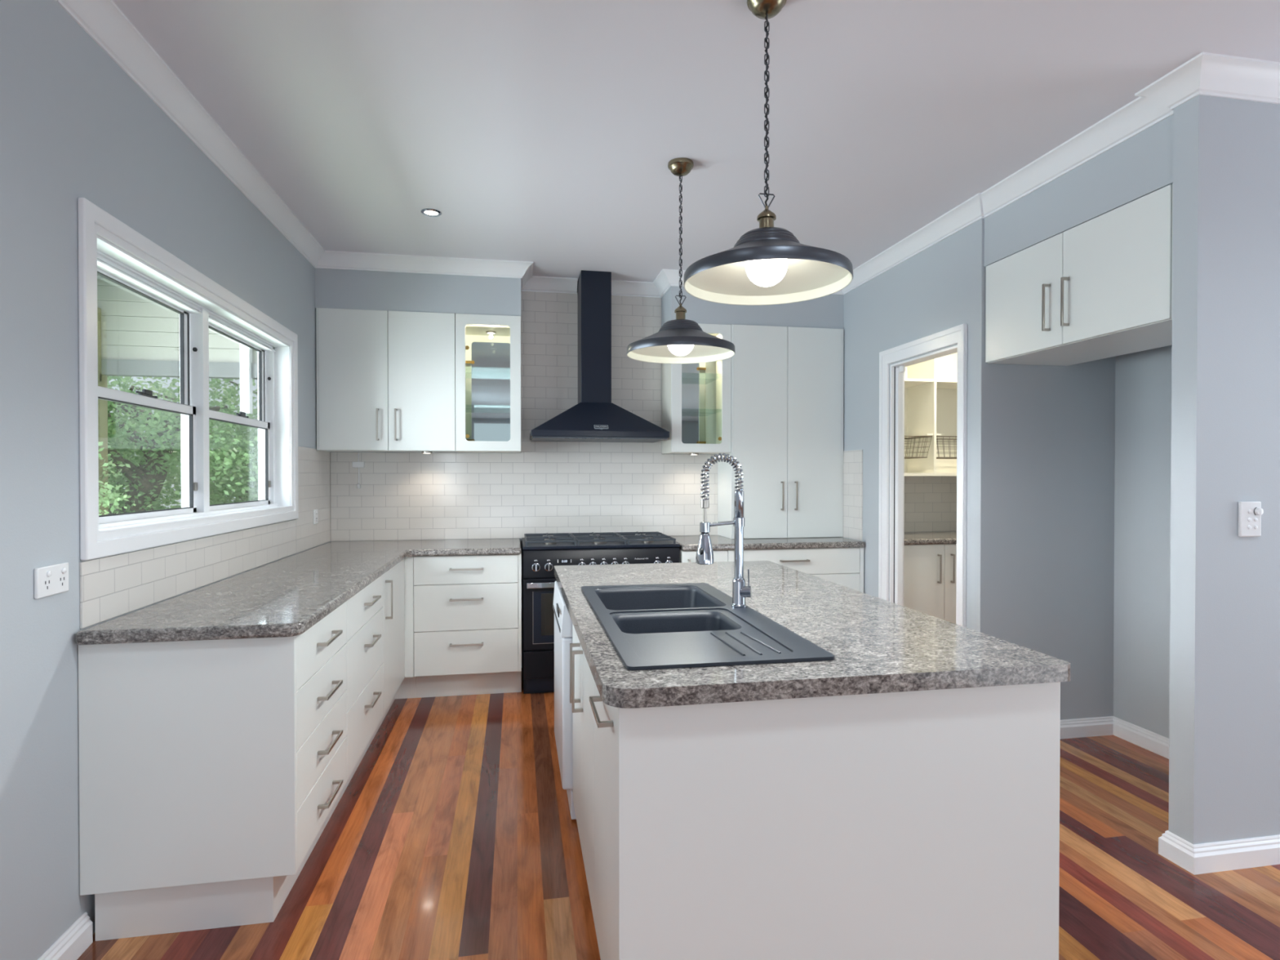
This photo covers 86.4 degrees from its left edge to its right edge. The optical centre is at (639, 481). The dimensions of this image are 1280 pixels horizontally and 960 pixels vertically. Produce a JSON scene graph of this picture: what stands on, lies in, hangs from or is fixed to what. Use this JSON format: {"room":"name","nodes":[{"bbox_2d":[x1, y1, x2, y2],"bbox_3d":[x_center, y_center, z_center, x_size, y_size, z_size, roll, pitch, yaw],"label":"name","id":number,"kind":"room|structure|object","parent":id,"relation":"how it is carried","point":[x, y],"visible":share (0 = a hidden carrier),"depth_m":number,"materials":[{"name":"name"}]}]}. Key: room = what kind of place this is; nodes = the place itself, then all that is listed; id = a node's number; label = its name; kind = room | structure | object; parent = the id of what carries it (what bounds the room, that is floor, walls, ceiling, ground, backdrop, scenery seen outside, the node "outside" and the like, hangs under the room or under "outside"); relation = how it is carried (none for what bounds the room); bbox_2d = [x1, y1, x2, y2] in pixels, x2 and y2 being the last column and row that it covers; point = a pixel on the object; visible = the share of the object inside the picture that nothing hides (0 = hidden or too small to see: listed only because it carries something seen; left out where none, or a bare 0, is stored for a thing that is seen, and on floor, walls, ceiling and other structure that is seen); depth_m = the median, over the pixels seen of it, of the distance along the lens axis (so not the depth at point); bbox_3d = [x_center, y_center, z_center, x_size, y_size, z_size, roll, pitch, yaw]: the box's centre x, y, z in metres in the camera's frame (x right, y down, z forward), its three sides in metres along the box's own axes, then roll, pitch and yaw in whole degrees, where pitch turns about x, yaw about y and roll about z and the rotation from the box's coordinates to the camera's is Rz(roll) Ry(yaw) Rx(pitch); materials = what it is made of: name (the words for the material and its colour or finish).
{"room":"kitchen","nodes":[
{"label":"kitchen","id":0,"kind":"room"},
{"bbox_2d":[0,0,328,959],"bbox_3d":[-1.081,0.048,-1.280,0.130,2.820,12.065,0,1,-10],"label":"wall","id":1,"kind":"structure","parent":0,"point":[73,124],"depth_m":1.83,"materials":[{"name":"grey paint"}]},
{"bbox_2d":[34,562,68,599],"bbox_3d":[-1.567,0.263,1.820,0.016,0.080,0.126,0,1,-10],"label":"power outlet","id":2,"kind":"object","parent":1,"relation":"attached to","point":[51,580],"visible":1,"depth_m":1.81,"materials":[{"name":"white plastic"}]},
{"bbox_2d":[46,570,52,577],"bbox_3d":[-1.558,0.243,1.798,0.007,0.016,0.016,0,1,-10],"label":"switch","id":3,"kind":"object","parent":2,"relation":"attached to","point":[49,573],"depth_m":1.80,"materials":[{"name":"white plastic"}]},
{"bbox_2d":[61,568,66,573],"bbox_3d":[-1.569,0.242,1.857,0.007,0.016,0.016,0,1,-10],"label":"switch","id":4,"kind":"object","parent":2,"relation":"attached to","point":[64,571],"depth_m":1.85,"materials":[{"name":"white plastic"}]},
{"bbox_2d":[37,911,93,959],"bbox_3d":[-0.770,1.324,-2.564,0.020,0.090,9.205,0,1,-10],"label":"baseboard","id":5,"kind":"structure","parent":1,"relation":"attached to","point":[78,937],"depth_m":1.89,"materials":[{"name":"white paint"}]},
{"bbox_2d":[77,197,298,560],"bbox_3d":[-1.833,-0.300,2.867,0.173,1.034,1.915,0,1,-10],"label":"window","id":6,"kind":"structure","parent":1,"relation":"in","point":[108,248],"depth_m":2.76,"materials":[{"name":"white paint"}]},
{"bbox_2d":[80,446,330,628],"bbox_3d":[-1.829,0.106,3.240,0.005,0.603,2.642,0,1,-10],"label":"tile backsplash","id":7,"kind":"structure","parent":1,"relation":"attached to","point":[111,587],"depth_m":2.69,"materials":[{"name":"white tile"}]},
{"bbox_2d":[313,509,318,524],"bbox_3d":[-1.989,0.215,4.185,0.015,0.090,0.070,0,1,-10],"label":"power outlet","id":8,"kind":"object","parent":7,"relation":"attached to","point":[315,511],"visible":1,"depth_m":4.17,"materials":[{"name":"white plastic"}]},
{"bbox_2d":[55,0,577,293],"bbox_3d":[-0.203,-1.319,-1.152,1.646,0.088,11.829,0,1,-10],"label":"trim","id":9,"kind":"structure","parent":1,"relation":"attached to","point":[102,20],"depth_m":2.89,"materials":[{"name":"white paint"}]},
{"bbox_2d":[315,267,844,328],"bbox_3d":[-0.310,-1.248,4.685,3.514,0.334,0.318,0,1,-10],"label":"wall","id":10,"kind":"structure","parent":0,"point":[348,289],"depth_m":4.39,"materials":[{"name":"grey paint"}]},
{"bbox_2d":[329,281,930,667],"bbox_3d":[0.370,-0.008,5.046,4.976,2.820,0.130,0,1,-10],"label":"wall","id":11,"kind":"structure","parent":0,"point":[521,539],"depth_m":4.77,"materials":[{"name":"grey paint"}]},
{"bbox_2d":[315,307,457,452],"bbox_3d":[-1.618,-0.638,4.428,0.832,0.881,0.353,0,1,-10],"label":"upper cabinet","id":12,"kind":"object","parent":11,"relation":"attached to","point":[386,380],"visible":1,"depth_m":4.29,"materials":[{"name":"white"}]},
{"bbox_2d":[455,313,521,453],"bbox_3d":[-1.006,-0.639,4.556,0.415,0.881,0.318,0,1,-10],"label":"upper cabinet","id":13,"kind":"object","parent":11,"relation":"attached to","point":[488,347],"visible":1,"depth_m":4.68,"materials":[{"name":"white"}]},
{"bbox_2d":[465,326,510,441],"bbox_3d":[-1.033,-0.641,4.705,0.383,0.849,0.004,0,1,-10],"label":"glass pane","id":14,"kind":"object","parent":13,"relation":"attached to","point":[487,357],"depth_m":4.70,"materials":[{"name":"clear glass"}]},
{"bbox_2d":[330,289,717,541],"bbox_3d":[-0.338,-0.481,4.845,3.497,1.750,0.005,0,1,-10],"label":"tile backsplash","id":15,"kind":"structure","parent":11,"relation":"attached to","point":[570,487],"depth_m":4.79,"materials":[{"name":"white tile"}]},
{"bbox_2d":[352,453,364,488],"bbox_3d":[-1.883,-0.074,4.554,0.075,0.238,0.024,0,1,-10],"label":"lead","id":16,"kind":"object","parent":15,"relation":"attached to","point":[358,464],"visible":1,"depth_m":4.55,"materials":[{"name":"white plastic"}]},
{"bbox_2d":[529,270,669,442],"bbox_3d":[-0.289,-0.845,4.599,0.889,1.136,0.488,0,1,-10],"label":"range hood","id":17,"kind":"object","parent":11,"relation":"attached to","point":[595,418],"visible":1,"depth_m":4.56,"materials":[{"name":"black metal"}]},
{"bbox_2d":[531,435,667,442],"bbox_3d":[-0.290,-0.285,4.610,0.869,0.010,0.476,0,1,-10],"label":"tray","id":18,"kind":"object","parent":17,"relation":"on","point":[534,438],"depth_m":4.43,"materials":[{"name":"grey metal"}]},
{"bbox_2d":[661,323,730,453],"bbox_3d":[0.392,-0.642,4.809,0.422,0.881,0.318,0,1,-10],"label":"upper cabinet","id":19,"kind":"object","parent":11,"relation":"attached to","point":[695,397],"visible":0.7,"depth_m":4.87,"materials":[{"name":"white laminate"},{"name":"glass"}]},
{"bbox_2d":[681,335,715,444],"bbox_3d":[0.365,-0.643,4.958,0.390,0.849,0.004,0,1,-10],"label":"glass pane","id":20,"kind":"object","parent":19,"relation":"attached to","point":[698,380],"depth_m":4.97,"materials":[{"name":"clear glass"}]},
{"bbox_2d":[903,475,956,532],"bbox_3d":[2.110,0.173,5.293,1.275,0.434,0.005,0,1,-10],"label":"tile backsplash","id":21,"kind":"structure","parent":11,"relation":"attached to","point":[930,501],"depth_m":5.32,"materials":[{"name":"white tile"}]},
{"bbox_2d":[904,352,957,475],"bbox_3d":[2.146,-0.621,5.115,1.245,1.155,0.353,0,1,-10],"label":"shelving unit","id":22,"kind":"object","parent":11,"relation":"attached to","point":[930,385],"visible":0.34,"depth_m":5.20,"materials":[{"name":"white wood"}]},
{"bbox_2d":[904,435,932,458],"bbox_3d":[1.827,-0.254,5.049,0.537,0.160,0.317,0,1,-10],"label":"wire basket","id":23,"kind":"object","parent":22,"relation":"on","point":[919,437],"visible":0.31,"depth_m":4.95,"materials":[{"name":"grey metal"}]},
{"bbox_2d":[936,435,956,458],"bbox_3d":[2.430,-0.255,5.158,0.614,0.160,0.317,0,1,-10],"label":"wire basket","id":24,"kind":"object","parent":22,"relation":"on","point":[949,437],"visible":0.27,"depth_m":4.99,"materials":[{"name":"grey metal"}]},
{"bbox_2d":[76,667,1279,959],"bbox_3d":[2.062,1.355,-0.766,6.552,0.004,11.935,0,1,-10],"label":"floor","id":25,"kind":"structure","parent":0,"point":[454,835],"depth_m":2.31,"materials":[{"name":"brown wood"}]},
{"bbox_2d":[78,601,346,941],"bbox_3d":[-1.351,0.891,2.300,0.605,0.870,0.633,0,1,-10],"label":"base cabinet","id":26,"kind":"object","parent":25,"relation":"on","point":[211,772],"visible":0.98,"depth_m":2.00,"materials":[{"name":"white wood"}]},
{"bbox_2d":[75,538,521,644],"bbox_3d":[-1.208,0.427,3.332,1.246,0.040,2.676,0,1,-10],"label":"benchtop","id":27,"kind":"object","parent":26,"relation":"on","point":[286,597],"visible":1,"depth_m":2.48,"materials":[{"name":"stone"}]},
{"bbox_2d":[328,574,383,821],"bbox_3d":[-1.474,0.885,2.977,0.605,0.870,0.743,0,1,-10],"label":"base cabinet","id":28,"kind":"object","parent":25,"relation":"on","point":[364,610],"visible":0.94,"depth_m":2.96,"materials":[{"name":"white wood"}]},
{"bbox_2d":[368,556,416,746],"bbox_3d":[-1.646,0.877,3.972,0.620,0.870,1.278,0,1,-10],"label":"base cabinet","id":29,"kind":"object","parent":25,"relation":"on","point":[399,680],"visible":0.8,"depth_m":3.83,"materials":[{"name":"white wood"}]},
{"bbox_2d":[413,553,521,697],"bbox_3d":[-1.085,0.873,4.387,0.630,0.870,0.662,0,1,-10],"label":"base cabinet","id":30,"kind":"object","parent":25,"relation":"on","point":[468,608],"visible":1,"depth_m":4.10,"materials":[{"name":"white wood"}]},
{"bbox_2d":[552,581,576,819],"bbox_3d":[-0.047,0.895,2.979,0.636,0.850,0.600,0,1,-10],"label":"dishwasher","id":31,"kind":"object","parent":25,"relation":"on","point":[562,620],"visible":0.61,"depth_m":2.64,"materials":[{"name":"white"}]},
{"bbox_2d":[569,622,594,920],"bbox_3d":[0.052,0.893,2.301,0.568,0.866,0.750,0,1,-10],"label":"base cabinet","id":32,"kind":"object","parent":25,"relation":"on","point":[581,678],"visible":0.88,"depth_m":2.20,"materials":[{"name":"white wood"}]},
{"bbox_2d":[522,531,679,693],"bbox_3d":[-0.280,0.832,4.518,0.982,0.949,0.670,0,1,-10],"label":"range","id":33,"kind":"object","parent":25,"relation":"on","point":[540,555],"visible":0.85,"depth_m":4.19,"materials":[{"name":"black metal"}]},
{"bbox_2d":[522,533,679,550],"bbox_3d":[-0.285,0.390,4.538,0.982,0.044,0.620,0,1,-10],"label":"cooktop","id":34,"kind":"object","parent":33,"relation":"in","point":[531,541],"depth_m":4.31,"materials":[{"name":"black metal"}]},
{"bbox_2d":[589,681,617,959],"bbox_3d":[0.160,0.898,1.705,0.568,0.866,0.461,0,1,-10],"label":"base cabinet","id":35,"kind":"object","parent":25,"relation":"on","point":[606,717],"visible":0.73,"depth_m":1.64,"materials":[{"name":"white wood"}]},
{"bbox_2d":[679,549,727,562],"bbox_3d":[0.362,0.871,4.648,0.305,0.870,0.662,0,1,-10],"label":"base cabinet","id":36,"kind":"object","parent":25,"relation":"on","point":[718,555],"visible":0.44,"depth_m":4.34,"materials":[{"name":"white wood"}]},
{"bbox_2d":[727,546,863,592],"bbox_3d":[0.978,0.870,4.757,0.944,0.870,0.656,0,1,-10],"label":"base cabinet","id":37,"kind":"object","parent":25,"relation":"on","point":[844,566],"visible":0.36,"depth_m":4.50,"materials":[{"name":"white wood"}]},
{"bbox_2d":[666,535,864,551],"bbox_3d":[0.827,0.415,4.732,1.251,0.040,0.646,0,1,-10],"label":"benchtop","id":38,"kind":"object","parent":37,"relation":"on","point":[687,543],"visible":0.68,"depth_m":4.49,"materials":[{"name":"stone"}]},
{"bbox_2d":[717,324,843,538],"bbox_3d":[1.011,-0.345,4.900,0.825,1.476,0.365,0,1,-10],"label":"cabinet","id":39,"kind":"object","parent":38,"relation":"on","point":[787,382],"visible":1,"depth_m":4.76,"materials":[{"name":"white wood"}]},
{"bbox_2d":[617,682,1060,959],"bbox_3d":[0.302,0.890,2.448,1.048,0.870,1.905,0,1,-10],"label":"base cabinet","id":40,"kind":"object","parent":25,"relation":"on","point":[916,824],"visible":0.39,"depth_m":1.51,"materials":[{"name":"white wood"}]},
{"bbox_2d":[554,560,1071,708],"bbox_3d":[0.295,0.435,2.444,1.095,0.040,1.953,0,1,-10],"label":"benchtop","id":41,"kind":"object","parent":40,"relation":"on","point":[877,645],"visible":0.77,"depth_m":1.68,"materials":[{"name":"stone"}]},
{"bbox_2d":[581,582,834,670],"bbox_3d":[0.118,0.502,2.125,0.502,0.187,1.132,0,1,-10],"label":"sink","id":42,"kind":"object","parent":41,"relation":"in","point":[658,626],"visible":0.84,"depth_m":1.92,"materials":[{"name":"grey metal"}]},
{"bbox_2d":[695,453,751,608],"bbox_3d":[0.274,0.157,2.209,0.186,0.501,0.066,0,1,-10],"label":"tap","id":43,"kind":"object","parent":42,"relation":"on","point":[704,553],"visible":1,"depth_m":2.21,"materials":[{"name":"silver metal"}]},
{"bbox_2d":[903,543,956,623],"bbox_3d":[2.165,0.867,5.022,1.245,0.870,0.568,0,1,-10],"label":"base cabinet","id":44,"kind":"object","parent":25,"relation":"on","point":[930,571],"visible":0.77,"depth_m":4.74,"materials":[{"name":"white wood"}]},
{"bbox_2d":[903,531,956,544],"bbox_3d":[2.166,0.412,5.024,1.260,0.040,0.545,0,1,-10],"label":"benchtop","id":45,"kind":"object","parent":44,"relation":"on","point":[932,537],"visible":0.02,"depth_m":4.76,"materials":[{"name":"stone"}]},
{"bbox_2d":[111,0,1279,282],"bbox_3d":[2.032,-1.427,-0.730,6.456,0.120,12.065,0,1,-10],"label":"ceiling","id":46,"kind":"structure","parent":0,"point":[546,134],"depth_m":2.48,"materials":[{"name":"white paint"}]},
{"bbox_2d":[421,208,441,217],"bbox_3d":[-1.087,-1.401,3.551,0.104,0.008,0.104,0,1,-10],"label":"recessed light","id":47,"kind":"object","parent":46,"relation":"in","point":[430,212],"visible":1,"depth_m":3.55,"materials":[{"name":"silver metal"}]},
{"bbox_2d":[626,157,735,364],"bbox_3d":[0.179,-0.977,3.002,0.476,0.845,0.476,0,1,4],"label":"pendant light","id":48,"kind":"object","parent":46,"relation":"hanging from","point":[679,340],"visible":1,"depth_m":2.98,"materials":[{"name":"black metal"}]},
{"bbox_2d":[683,0,853,305],"bbox_3d":[0.364,-0.977,1.958,0.476,0.828,0.476,0,1,-24],"label":"pendant light","id":49,"kind":"object","parent":46,"relation":"hanging from","point":[767,265],"visible":1,"depth_m":1.96,"materials":[{"name":"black metal"}]},
{"bbox_2d":[843,217,1115,719],"bbox_3d":[1.977,-0.052,4.366,0.870,2.720,1.780,0,1,-10],"label":"wall","id":50,"kind":"structure","parent":0,"point":[1041,455],"depth_m":3.51,"materials":[{"name":"grey paint"}]},
{"bbox_2d":[843,449,862,540],"bbox_3d":[1.441,0.088,4.869,0.005,0.612,0.591,0,1,-10],"label":"tile backsplash","id":51,"kind":"structure","parent":50,"relation":"attached to","point":[852,460],"depth_m":4.69,"materials":[{"name":"white tile"}]},
{"bbox_2d":[878,323,967,627],"bbox_3d":[1.647,0.247,3.934,0.114,2.130,0.832,0,1,-10],"label":"door frame","id":52,"kind":"structure","parent":50,"relation":"in","point":[891,404],"depth_m":4.21,"materials":[{"name":"white paint"}]},
{"bbox_2d":[985,182,1173,365],"bbox_3d":[2.028,-0.829,2.942,0.509,0.482,1.023,0,1,-10],"label":"upper cabinet","id":53,"kind":"object","parent":50,"relation":"attached to","point":[1100,287],"visible":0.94,"depth_m":2.82,"materials":[{"name":"white"}]},
{"bbox_2d":[983,115,1173,266],"bbox_3d":[2.047,-1.235,2.942,0.480,0.328,1.026,0,1,-10],"label":"wall","id":54,"kind":"structure","parent":0,"point":[1141,165],"depth_m":2.79,"materials":[{"name":"grey paint"}]},
{"bbox_2d":[611,52,1279,297],"bbox_3d":[1.896,-1.359,3.353,5.210,0.088,1.993,0,1,33],"label":"trim","id":55,"kind":"structure","parent":54,"relation":"attached to","point":[1206,73],"depth_m":2.73,"materials":[{"name":"white paint"}]},
{"bbox_2d":[1113,345,1172,738],"bbox_3d":[2.610,-0.040,3.055,0.090,2.720,1.026,0,1,-10],"label":"wall","id":56,"kind":"structure","parent":0,"point":[1143,379],"depth_m":3.39,"materials":[{"name":"grey paint"}]},
{"bbox_2d":[1168,94,1279,844],"bbox_3d":[3.223,-0.036,2.598,2.733,2.720,0.090,0,1,-10],"label":"wall","id":57,"kind":"structure","parent":0,"point":[1224,708],"depth_m":2.34,"materials":[{"name":"grey paint"}]},
{"bbox_2d":[1060,715,1279,875],"bbox_3d":[3.115,1.274,3.149,2.753,0.090,1.230,0,1,-10],"label":"baseboard","id":58,"kind":"structure","parent":57,"relation":"attached to","point":[1246,853],"depth_m":2.36,"materials":[{"name":"white paint"}]},
{"bbox_2d":[1237,501,1263,537],"bbox_3d":[2.098,0.129,2.338,0.086,0.121,0.024,0,1,-10],"label":"light switch","id":59,"kind":"object","parent":57,"relation":"attached to","point":[1250,513],"visible":1,"depth_m":2.34,"materials":[{"name":"white plastic"}]},
{"label":"outside","id":60,"kind":"structure","parent":0,"visible":0},
{"bbox_3d":[-23.642,2.119,14.543,38.640,0.200,53.000,0,1,-10],"label":"ground","id":61,"kind":"structure","parent":60,"visible":0},
{"bbox_2d":[97,441,152,515],"bbox_3d":[-4.933,0.784,5.681,2.002,2.641,1.705,0,1,-10],"label":"tree","id":62,"kind":"object","parent":61,"relation":"on","point":[104,500],"visible":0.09,"depth_m":5.85,"materials":[{"name":"green plant"}]},
{"bbox_2d":[107,376,147,504],"bbox_3d":[-8.376,-0.076,7.948,4.187,4.527,5.025,0,1,40],"label":"tree","id":63,"kind":"object","parent":61,"relation":"on","point":[109,376],"visible":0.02,"depth_m":8.76,"materials":[{"name":"green plant"}]},
{"bbox_2d":[97,274,257,515],"bbox_3d":[-4.944,0.050,5.255,5.140,4.100,2.300,0,1,-10],"label":"verandah","id":64,"kind":"object","parent":61,"relation":"on","point":[126,318],"visible":0.12,"depth_m":6.26,"materials":[{"name":"grey paint"}]},
{"bbox_2d":[107,376,257,508],"bbox_3d":[-11.955,-0.085,14.614,7.718,5.813,8.919,0,1,18],"label":"tree","id":65,"kind":"object","parent":61,"relation":"on","point":[171,395],"visible":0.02,"depth_m":14.67,"materials":[{"name":"green plant"}]},
{"bbox_2d":[107,376,257,514],"bbox_3d":[-5.812,0.092,8.056,5.635,4.195,3.838,0,1,19],"label":"tree","id":66,"kind":"object","parent":61,"relation":"on","point":[158,452],"visible":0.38,"depth_m":7.83,"materials":[{"name":"green plant"}]},
{"bbox_2d":[159,377,257,503],"bbox_3d":[-6.377,0.101,16.305,8.064,7.027,7.556,0,1,-10],"label":"tree","id":67,"kind":"object","parent":61,"relation":"on","point":[224,380],"visible":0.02,"depth_m":14.94,"materials":[{"name":"green plant"}]},
{"bbox_2d":[167,378,257,507],"bbox_3d":[-4.778,0.239,9.506,3.564,3.680,3.220,0,1,45],"label":"tree","id":68,"kind":"object","parent":61,"relation":"on","point":[255,491],"visible":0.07,"depth_m":8.84,"materials":[{"name":"green plant"}]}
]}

